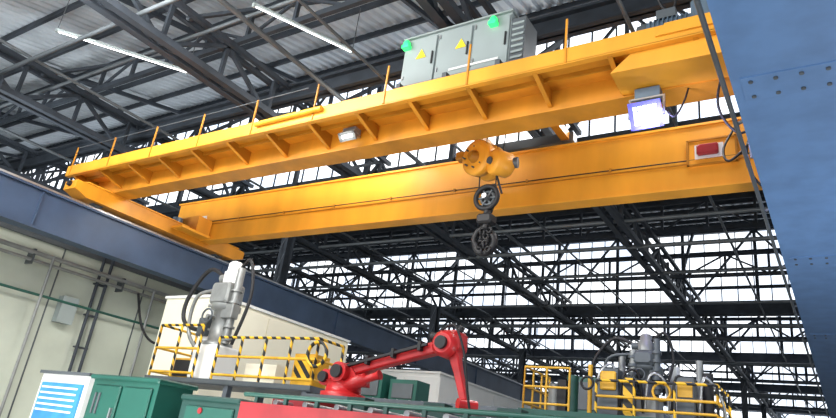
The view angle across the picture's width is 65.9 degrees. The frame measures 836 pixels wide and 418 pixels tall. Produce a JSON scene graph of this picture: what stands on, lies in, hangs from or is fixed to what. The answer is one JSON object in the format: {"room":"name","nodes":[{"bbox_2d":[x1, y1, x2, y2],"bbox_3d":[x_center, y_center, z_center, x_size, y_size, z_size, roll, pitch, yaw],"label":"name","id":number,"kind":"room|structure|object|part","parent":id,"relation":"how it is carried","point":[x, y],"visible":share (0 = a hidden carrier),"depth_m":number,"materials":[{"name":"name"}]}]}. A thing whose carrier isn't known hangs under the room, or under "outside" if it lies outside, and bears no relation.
{"room":"factory floor","nodes":[
{"label":"factory floor","id":0,"kind":"room"},
{"bbox_2d":[0,221,205,417],"bbox_3d":[-12.284,3.473,17.559,0.220,6.550,20.500,-7,-26,32],"label":"wall","id":1,"kind":"structure","parent":0,"point":[113,344],"depth_m":19.74,"materials":[{"name":"grey paint"}]},
{"bbox_2d":[0,238,171,416],"bbox_3d":[-10.577,4.330,18.451,1.736,6.050,16.300,-7,-26,32],"label":"conduit","id":2,"kind":"object","parent":1,"relation":"attached to","point":[65,311],"depth_m":19.63,"materials":[{"name":"grey metal"}]},
{"bbox_3d":[6.718,14.116,43.776,2.257,1.353,71.700,-7,-26,32],"label":"brackets","id":3,"kind":"object","parent":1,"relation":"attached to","visible":0},
{"bbox_2d":[0,170,547,409],"bbox_3d":[7.140,12.411,42.684,0.500,1.100,94.000,-7,-26,32],"label":"girder","id":4,"kind":"object","parent":3,"relation":"on","point":[26,205],"visible":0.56,"depth_m":20.58,"materials":[{"name":"blue metal"}]},
{"bbox_2d":[0,168,522,384],"bbox_3d":[7.216,11.848,42.907,0.180,0.120,94.000,-7,-26,32],"label":"rail","id":5,"kind":"object","parent":4,"relation":"on","point":[3,170],"visible":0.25,"depth_m":21.12,"materials":[{"name":"metal"}]},
{"bbox_2d":[63,0,761,260],"bbox_3d":[-1.093,-0.517,16.325,19.390,4.305,6.560,-7,-26,32],"label":"crane","id":6,"kind":"object","parent":5,"relation":"on","point":[478,80],"visible":0.9,"depth_m":13.98,"materials":[{"name":"yellow paint"}]},
{"bbox_3d":[-3.845,-2.164,15.145,15.235,0.900,0.030,-7,-26,32],"label":"handrail","id":7,"kind":"part","parent":6,"relation":"part of","materials":[{"name":"yellow metal"}]},
{"bbox_3d":[4.444,-3.282,10.482,1.677,1.651,0.670,-7,-26,32],"label":"travel motor","id":8,"kind":"part","parent":6,"relation":"part of","materials":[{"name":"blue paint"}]},
{"bbox_2d":[0,0,769,260],"bbox_3d":[5.676,4.288,42.237,87.780,4.690,78.500,-7,-26,32],"label":"ceiling","id":9,"kind":"structure","parent":0,"point":[14,14],"depth_m":23.68,"materials":[{"name":"grey metal"}]},
{"bbox_2d":[55,0,80,37],"bbox_3d":[-9.331,-5.104,17.466,0.590,1.060,0.083,16,-23,-19],"label":"tube light","id":10,"kind":"object","parent":9,"relation":"hanging from","point":[57,30],"depth_m":17.30,"materials":[{"name":"grey paint"}]},
{"bbox_2d":[84,38,187,73],"bbox_3d":[-7.773,-4.229,17.892,2.707,0.136,0.083,16,-23,-19],"label":"tube light","id":11,"kind":"object","parent":9,"relation":"hanging from","point":[96,42],"depth_m":17.86,"materials":[{"name":"grey paint"}]},
{"bbox_2d":[250,230,799,318],"bbox_3d":[5.803,4.598,42.129,88.050,5.070,0.300,-7,-26,32],"label":"window","id":12,"kind":"structure","parent":9,"relation":"attached to","point":[772,287],"depth_m":38.76,"materials":[{"name":"glass"}]},
{"bbox_2d":[348,316,811,363],"bbox_3d":[12.641,9.463,52.058,88.050,5.070,0.300,-7,-26,32],"label":"window","id":13,"kind":"structure","parent":9,"relation":"attached to","point":[792,349],"depth_m":47.77,"materials":[{"name":"glass"}]},
{"bbox_2d":[346,354,821,394],"bbox_3d":[19.478,14.327,61.987,88.050,5.070,0.300,-7,-26,32],"label":"window","id":14,"kind":"structure","parent":9,"relation":"attached to","point":[772,374],"depth_m":56.77,"materials":[{"name":"glass"}]},
{"bbox_2d":[0,0,771,261],"bbox_3d":[9.080,6.831,46.952,88.000,4.117,88.001,-7,-26,32],"label":"roof","id":15,"kind":"structure","parent":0,"point":[377,3],"depth_m":29.10,"materials":[{"name":"grey metal"}]},
{"bbox_2d":[0,0,374,124],"bbox_3d":[-8.815,-4.658,20.790,87.652,0.950,0.130,-7,-26,32],"label":"truss","id":16,"kind":"object","parent":15,"relation":"attached to","point":[336,7],"visible":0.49,"depth_m":19.07,"materials":[{"name":"metal"}]},
{"bbox_2d":[0,43,587,377],"bbox_3d":[7.383,10.164,49.492,0.616,1.362,95.083,-7,-26,32],"label":"truss","id":17,"kind":"object","parent":15,"relation":"attached to","point":[26,102],"visible":0.44,"depth_m":24.61,"materials":[{"name":"metal"}]},
{"bbox_2d":[252,0,360,53],"bbox_3d":[-2.696,-5.027,16.103,2.720,1.430,0.080,20,-25,-28],"label":"tube light","id":18,"kind":"object","parent":15,"relation":"hanging from","point":[273,13],"visible":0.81,"depth_m":15.83,"materials":[{"name":"glowing white light"},{"name":"grey paint"}]},
{"bbox_2d":[23,20,644,190],"bbox_3d":[-5.834,-3.246,25.247,87.652,2.350,0.130,-7,-26,32],"label":"truss","id":19,"kind":"object","parent":15,"relation":"attached to","point":[642,22],"visible":0.02,"depth_m":27.39,"materials":[{"name":"metal"}]},
{"bbox_2d":[33,10,684,214],"bbox_3d":[-4.768,-2.765,26.831,87.723,4.780,0.200,-7,-26,32],"label":"roof truss","id":20,"kind":"object","parent":15,"relation":"attached to","point":[452,149],"depth_m":26.23,"materials":[{"name":"black metal"}]},
{"bbox_2d":[22,8,740,217],"bbox_3d":[-4.558,-2.773,27.082,88.050,5.070,0.300,-7,-26,32],"label":"window","id":21,"kind":"structure","parent":15,"relation":"attached to","point":[706,110],"depth_m":23.05,"materials":[{"name":"glass"}]},
{"bbox_2d":[0,0,780,417],"bbox_3d":[3.703,8.149,50.891,58.512,4.997,89.768,-7,-26,32],"label":"roof truss","id":22,"kind":"structure","parent":15,"relation":"attached to","point":[409,3],"depth_m":25.20,"materials":[{"name":"black metal"}]},
{"bbox_2d":[0,0,824,417],"bbox_3d":[9.138,9.831,46.500,88.000,1.350,92.000,-7,-26,32],"label":"roof truss","id":23,"kind":"structure","parent":15,"relation":"attached to","point":[241,17],"depth_m":29.65,"materials":[{"name":"black metal"}]},
{"bbox_2d":[230,193,772,264],"bbox_3d":[0.434,1.567,34.284,87.652,1.450,0.130,-7,-26,32],"label":"truss","id":24,"kind":"object","parent":15,"relation":"attached to","point":[756,224],"visible":0.34,"depth_m":30.41,"materials":[{"name":"metal"}]},
{"bbox_2d":[245,227,798,317],"bbox_3d":[5.593,4.606,41.877,87.723,4.780,0.200,-7,-26,32],"label":"roof truss","id":25,"kind":"object","parent":15,"relation":"attached to","point":[753,231],"depth_m":38.89,"materials":[{"name":"black metal"}]},
{"bbox_2d":[347,354,819,384],"bbox_3d":[15.784,13.763,56.363,87.672,1.607,0.180,-7,-26,32],"label":"truss","id":26,"kind":"object","parent":15,"relation":"attached to","point":[756,380],"visible":0.19,"depth_m":51.39,"materials":[{"name":"metal"}]},
{"bbox_2d":[373,317,805,340],"bbox_3d":[8.984,8.622,46.543,87.672,1.407,0.180,-7,-26,32],"label":"truss","id":27,"kind":"object","parent":15,"relation":"attached to","point":[724,319],"visible":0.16,"depth_m":42.85,"materials":[{"name":"metal"}]},
{"bbox_2d":[526,381,829,415],"bbox_3d":[26.316,19.191,71.916,88.050,5.070,0.300,-7,-26,32],"label":"window","id":28,"kind":"structure","parent":15,"relation":"attached to","point":[798,403],"depth_m":64.66,"materials":[{"name":"glass"}]},
{"bbox_2d":[530,381,827,411],"bbox_3d":[22.609,18.719,66.255,87.672,1.807,0.180,-7,-26,32],"label":"truss","id":29,"kind":"object","parent":15,"relation":"attached to","point":[734,404],"visible":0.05,"depth_m":59.04,"materials":[{"name":"metal"}]},
{"bbox_2d":[664,405,829,417],"bbox_3d":[33.153,24.056,81.845,88.050,5.070,0.300,-7,-26,32],"label":"window","id":30,"kind":"structure","parent":15,"relation":"attached to","point":[735,413],"depth_m":76.74,"materials":[{"name":"glass"}]},
{"bbox_2d":[347,316,813,363],"bbox_3d":[12.427,9.473,51.807,87.748,4.826,0.240,-7,-26,32],"label":"roof truss","id":31,"kind":"object","parent":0,"point":[500,353],"depth_m":48.85,"materials":[{"name":"black metal"}]},
{"bbox_2d":[348,354,822,394],"bbox_3d":[19.265,14.337,61.736,87.748,4.826,0.240,-7,-26,32],"label":"roof truss","id":32,"kind":"object","parent":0,"point":[761,389],"depth_m":54.88,"materials":[{"name":"black metal"}]},
{"bbox_2d":[529,381,828,414],"bbox_3d":[26.102,19.202,71.665,87.748,4.826,0.240,-7,-26,32],"label":"roof truss","id":33,"kind":"object","parent":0,"point":[665,403],"depth_m":64.05,"materials":[{"name":"black metal"}]},
{"bbox_3d":[4.105,17.149,37.215,88.000,0.200,118.000,-7,-26,32],"label":"floor","id":34,"kind":"structure","parent":0,"visible":0},
{"bbox_2d":[29,370,94,417],"bbox_3d":[-5.783,3.855,10.466,1.470,2.290,0.690,-7,-26,32],"label":"display cabinet","id":35,"kind":"object","parent":34,"relation":"on","point":[61,394],"visible":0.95,"depth_m":10.44,"materials":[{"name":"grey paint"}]},
{"bbox_2d":[68,258,114,371],"bbox_3d":[-10.473,4.590,19.824,0.200,6.600,0.400,-7,-26,32],"label":"ladder rack","id":36,"kind":"object","parent":34,"relation":"on","point":[96,284],"visible":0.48,"depth_m":20.21,"materials":[{"name":"metal"}]},
{"bbox_2d":[83,374,198,417],"bbox_3d":[-4.325,3.651,9.425,1.710,2.270,0.740,-7,-26,32],"label":"tall cabinet","id":37,"kind":"object","parent":34,"relation":"on","point":[111,396],"visible":1,"depth_m":9.37,"materials":[{"name":"metal"}]},
{"bbox_2d":[178,394,259,417],"bbox_3d":[-2.689,3.630,8.577,1.190,2.100,0.890,-7,-26,32],"label":"tall cabinet","id":38,"kind":"object","parent":34,"relation":"on","point":[193,406],"visible":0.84,"depth_m":8.58,"materials":[{"name":"metal"}]},
{"bbox_2d":[144,324,344,402],"bbox_3d":[-4.222,4.879,15.089,5.900,4.172,1.340,-7,-26,32],"label":"work platform","id":39,"kind":"object","parent":34,"relation":"on","point":[260,378],"visible":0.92,"depth_m":14.78,"materials":[{"name":"yellow paint"},{"name":"black paint"},{"name":"dark grey steel"}]},
{"bbox_3d":[-5.792,3.768,16.708,1.714,1.332,1.214,-7,-26,32],"label":"railing","id":40,"kind":"part","parent":39,"relation":"part of","materials":[{"name":"yellow metal"}]},
{"bbox_2d":[181,258,254,379],"bbox_3d":[-5.404,2.845,16.762,2.592,3.170,0.900,-7,-26,32],"label":"robot","id":41,"kind":"object","parent":39,"relation":"on","point":[226,297],"visible":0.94,"depth_m":16.33,"materials":[{"name":"grey paint"}]},
{"bbox_3d":[-3.282,3.551,14.890,3.214,1.032,0.914,-7,-26,32],"label":"railing","id":42,"kind":"part","parent":39,"relation":"part of","materials":[{"name":"yellow metal"}]},
{"bbox_2d":[147,294,349,403],"bbox_3d":[-5.464,6.236,20.661,2.500,5.430,6.200,-7,-26,32],"label":"enclosure","id":43,"kind":"object","parent":34,"relation":"on","point":[257,321],"visible":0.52,"depth_m":19.63,"materials":[{"name":"beige paint"}]},
{"bbox_2d":[273,237,295,285],"bbox_3d":[-6.399,5.848,27.073,0.700,10.600,0.700,-7,-26,32],"label":"steel column","id":44,"kind":"structure","parent":34,"relation":"on","point":[287,244],"depth_m":28.42,"materials":[{"name":"black metal"}]},
{"bbox_2d":[302,323,477,415],"bbox_3d":[-0.517,3.963,11.180,3.710,3.933,1.300,-7,-26,32],"label":"robot","id":45,"kind":"object","parent":34,"relation":"on","point":[342,380],"visible":0.92,"depth_m":11.50,"materials":[{"name":"red paint"}]},
{"bbox_2d":[237,392,581,417],"bbox_3d":[0.052,3.283,7.062,4.940,2.320,1.300,-7,-26,32],"label":"conveyor","id":46,"kind":"object","parent":34,"relation":"on","point":[282,406],"visible":1,"depth_m":7.55,"materials":[{"name":"red metal"}]},
{"bbox_2d":[427,304,440,342],"bbox_3d":[0.439,10.712,37.002,0.700,10.600,0.700,-7,-26,32],"label":"steel column","id":47,"kind":"structure","parent":34,"relation":"on","point":[435,310],"depth_m":38.53,"materials":[{"name":"black metal"}]},
{"bbox_2d":[365,397,517,417],"bbox_3d":[1.934,6.704,15.939,9.000,2.970,5.400,-7,-26,32],"label":"conveyor","id":48,"kind":"object","parent":34,"relation":"on","point":[491,408],"visible":0.09,"depth_m":14.93,"materials":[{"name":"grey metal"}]},
{"bbox_2d":[361,373,598,413],"bbox_3d":[1.301,4.244,15.008,6.400,0.730,0.930,-7,-26,32],"label":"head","id":49,"kind":"object","parent":48,"relation":"on","point":[389,387],"visible":0.43,"depth_m":15.90},
{"bbox_2d":[374,369,534,408],"bbox_3d":[1.708,10.419,28.140,3.200,4.980,9.500,-7,-26,32],"label":"enclosure","id":50,"kind":"object","parent":34,"relation":"on","point":[443,389],"visible":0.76,"depth_m":25.38,"materials":[{"name":"white metal"}]},
{"bbox_2d":[517,349,525,383],"bbox_3d":[7.276,15.576,46.931,0.700,10.600,0.700,-7,-26,32],"label":"steel column","id":51,"kind":"structure","parent":34,"relation":"on","point":[522,354],"depth_m":48.33,"materials":[{"name":"black metal"}]},
{"bbox_2d":[518,356,731,417],"bbox_3d":[3.286,4.189,10.264,3.200,3.800,1.330,-7,-26,32],"label":"platform","id":52,"kind":"object","parent":34,"relation":"on","point":[686,397],"visible":0.98,"depth_m":10.30,"materials":[{"name":"yellow metal"}]},
{"bbox_3d":[2.458,3.235,11.288,0.840,0.740,1.190,-7,-26,32],"label":"railing","id":53,"kind":"part","parent":52,"relation":"part of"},
{"bbox_2d":[592,332,674,417],"bbox_3d":[3.536,2.761,10.694,1.368,1.450,0.475,-7,-26,32],"label":"robot","id":54,"kind":"object","parent":52,"relation":"on","point":[644,355],"visible":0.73,"depth_m":10.53,"materials":[{"name":"grey paint"}]},
{"bbox_3d":[3.920,3.144,10.326,1.844,0.572,1.194,-7,-26,32],"label":"railing","id":55,"kind":"part","parent":52,"relation":"part of","materials":[{"name":"yellow metal"}]},
{"bbox_2d":[740,379,748,417],"bbox_3d":[23.924,17.794,46.818,0.700,10.600,0.700,-7,-26,32],"label":"steel column","id":56,"kind":"structure","parent":34,"relation":"on","point":[743,383],"depth_m":48.09,"materials":[{"name":"black metal"}]},
{"bbox_2d":[761,404,766,417],"bbox_3d":[30.761,22.659,56.748,0.700,10.600,0.700,-7,-26,32],"label":"steel column","id":57,"kind":"structure","parent":34,"relation":"on","point":[763,406],"depth_m":58.32,"materials":[{"name":"black metal"}]},
{"bbox_2d":[416,0,785,417],"bbox_3d":[19.665,8.755,41.724,0.616,1.362,95.083,-7,-26,32],"label":"truss","id":58,"kind":"object","parent":57,"relation":"on","point":[451,9],"visible":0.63,"depth_m":26.60,"materials":[{"name":"metal"}]},
{"bbox_2d":[740,60,835,338],"bbox_3d":[20.020,12.670,29.072,1.865,6.100,81.550,-7,-26,32],"label":"brackets","id":59,"kind":"object","parent":34,"relation":"on","point":[821,75],"visible":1,"depth_m":7.29,"materials":[{"name":"blue metal"}]},
{"bbox_2d":[706,0,835,417],"bbox_3d":[22.101,10.694,33.222,1.330,1.100,94.000,-7,-26,32],"label":"girder","id":60,"kind":"object","parent":59,"relation":"on","point":[791,138],"visible":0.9,"depth_m":8.34,"materials":[{"name":"blue metal"}]},
{"bbox_2d":[693,0,828,417],"bbox_3d":[21.185,11.066,33.016,0.156,0.094,79.000,-7,-26,32],"label":"conduit","id":61,"kind":"object","parent":60,"relation":"attached to","point":[698,5],"visible":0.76,"depth_m":8.67,"materials":[{"name":"metal"}]},
{"bbox_3d":[24.620,23.363,60.631,0.700,10.600,0.700,-7,-26,32],"label":"steel column","id":62,"kind":"structure","parent":34,"relation":"on","visible":0},
{"bbox_2d":[80,0,716,417],"bbox_3d":[13.524,9.460,45.608,0.616,1.362,95.083,-7,-26,32],"label":"truss","id":63,"kind":"object","parent":62,"relation":"on","point":[143,29],"visible":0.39,"depth_m":18.68,"materials":[{"name":"metal"}]},
{"bbox_3d":[12.339,24.772,68.399,0.700,10.600,0.700,-7,-26,32],"label":"steel column","id":64,"kind":"structure","parent":34,"relation":"on","visible":0},
{"bbox_2d":[0,134,547,392],"bbox_3d":[1.243,10.869,53.375,0.616,1.362,95.083,-7,-26,32],"label":"truss","id":65,"kind":"object","parent":64,"relation":"on","point":[4,140],"visible":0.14,"depth_m":38.89,"materials":[{"name":"metal"}]},
{"bbox_2d":[287,250,787,291],"bbox_3d":[2.707,3.943,37.447,87.652,1.150,0.130,-7,-26,32],"label":"truss","id":66,"kind":"object","parent":65,"relation":"attached to","point":[768,252],"visible":0.4,"depth_m":33.81,"materials":[{"name":"metal"}]},
{"bbox_3d":[47.213,8.932,23.993,0.420,16.100,97.000,-7,-26,32],"label":"wall","id":67,"kind":"structure","parent":0,"visible":0},
{"bbox_2d":[0,0,691,172],"bbox_3d":[-7.682,-3.071,22.244,88.000,0.550,0.350,-7,-26,32],"label":"guard railing","id":68,"kind":"object","parent":67,"relation":"attached to","point":[601,14],"visible":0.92,"depth_m":18.69,"materials":[{"name":"metal"}]}
]}

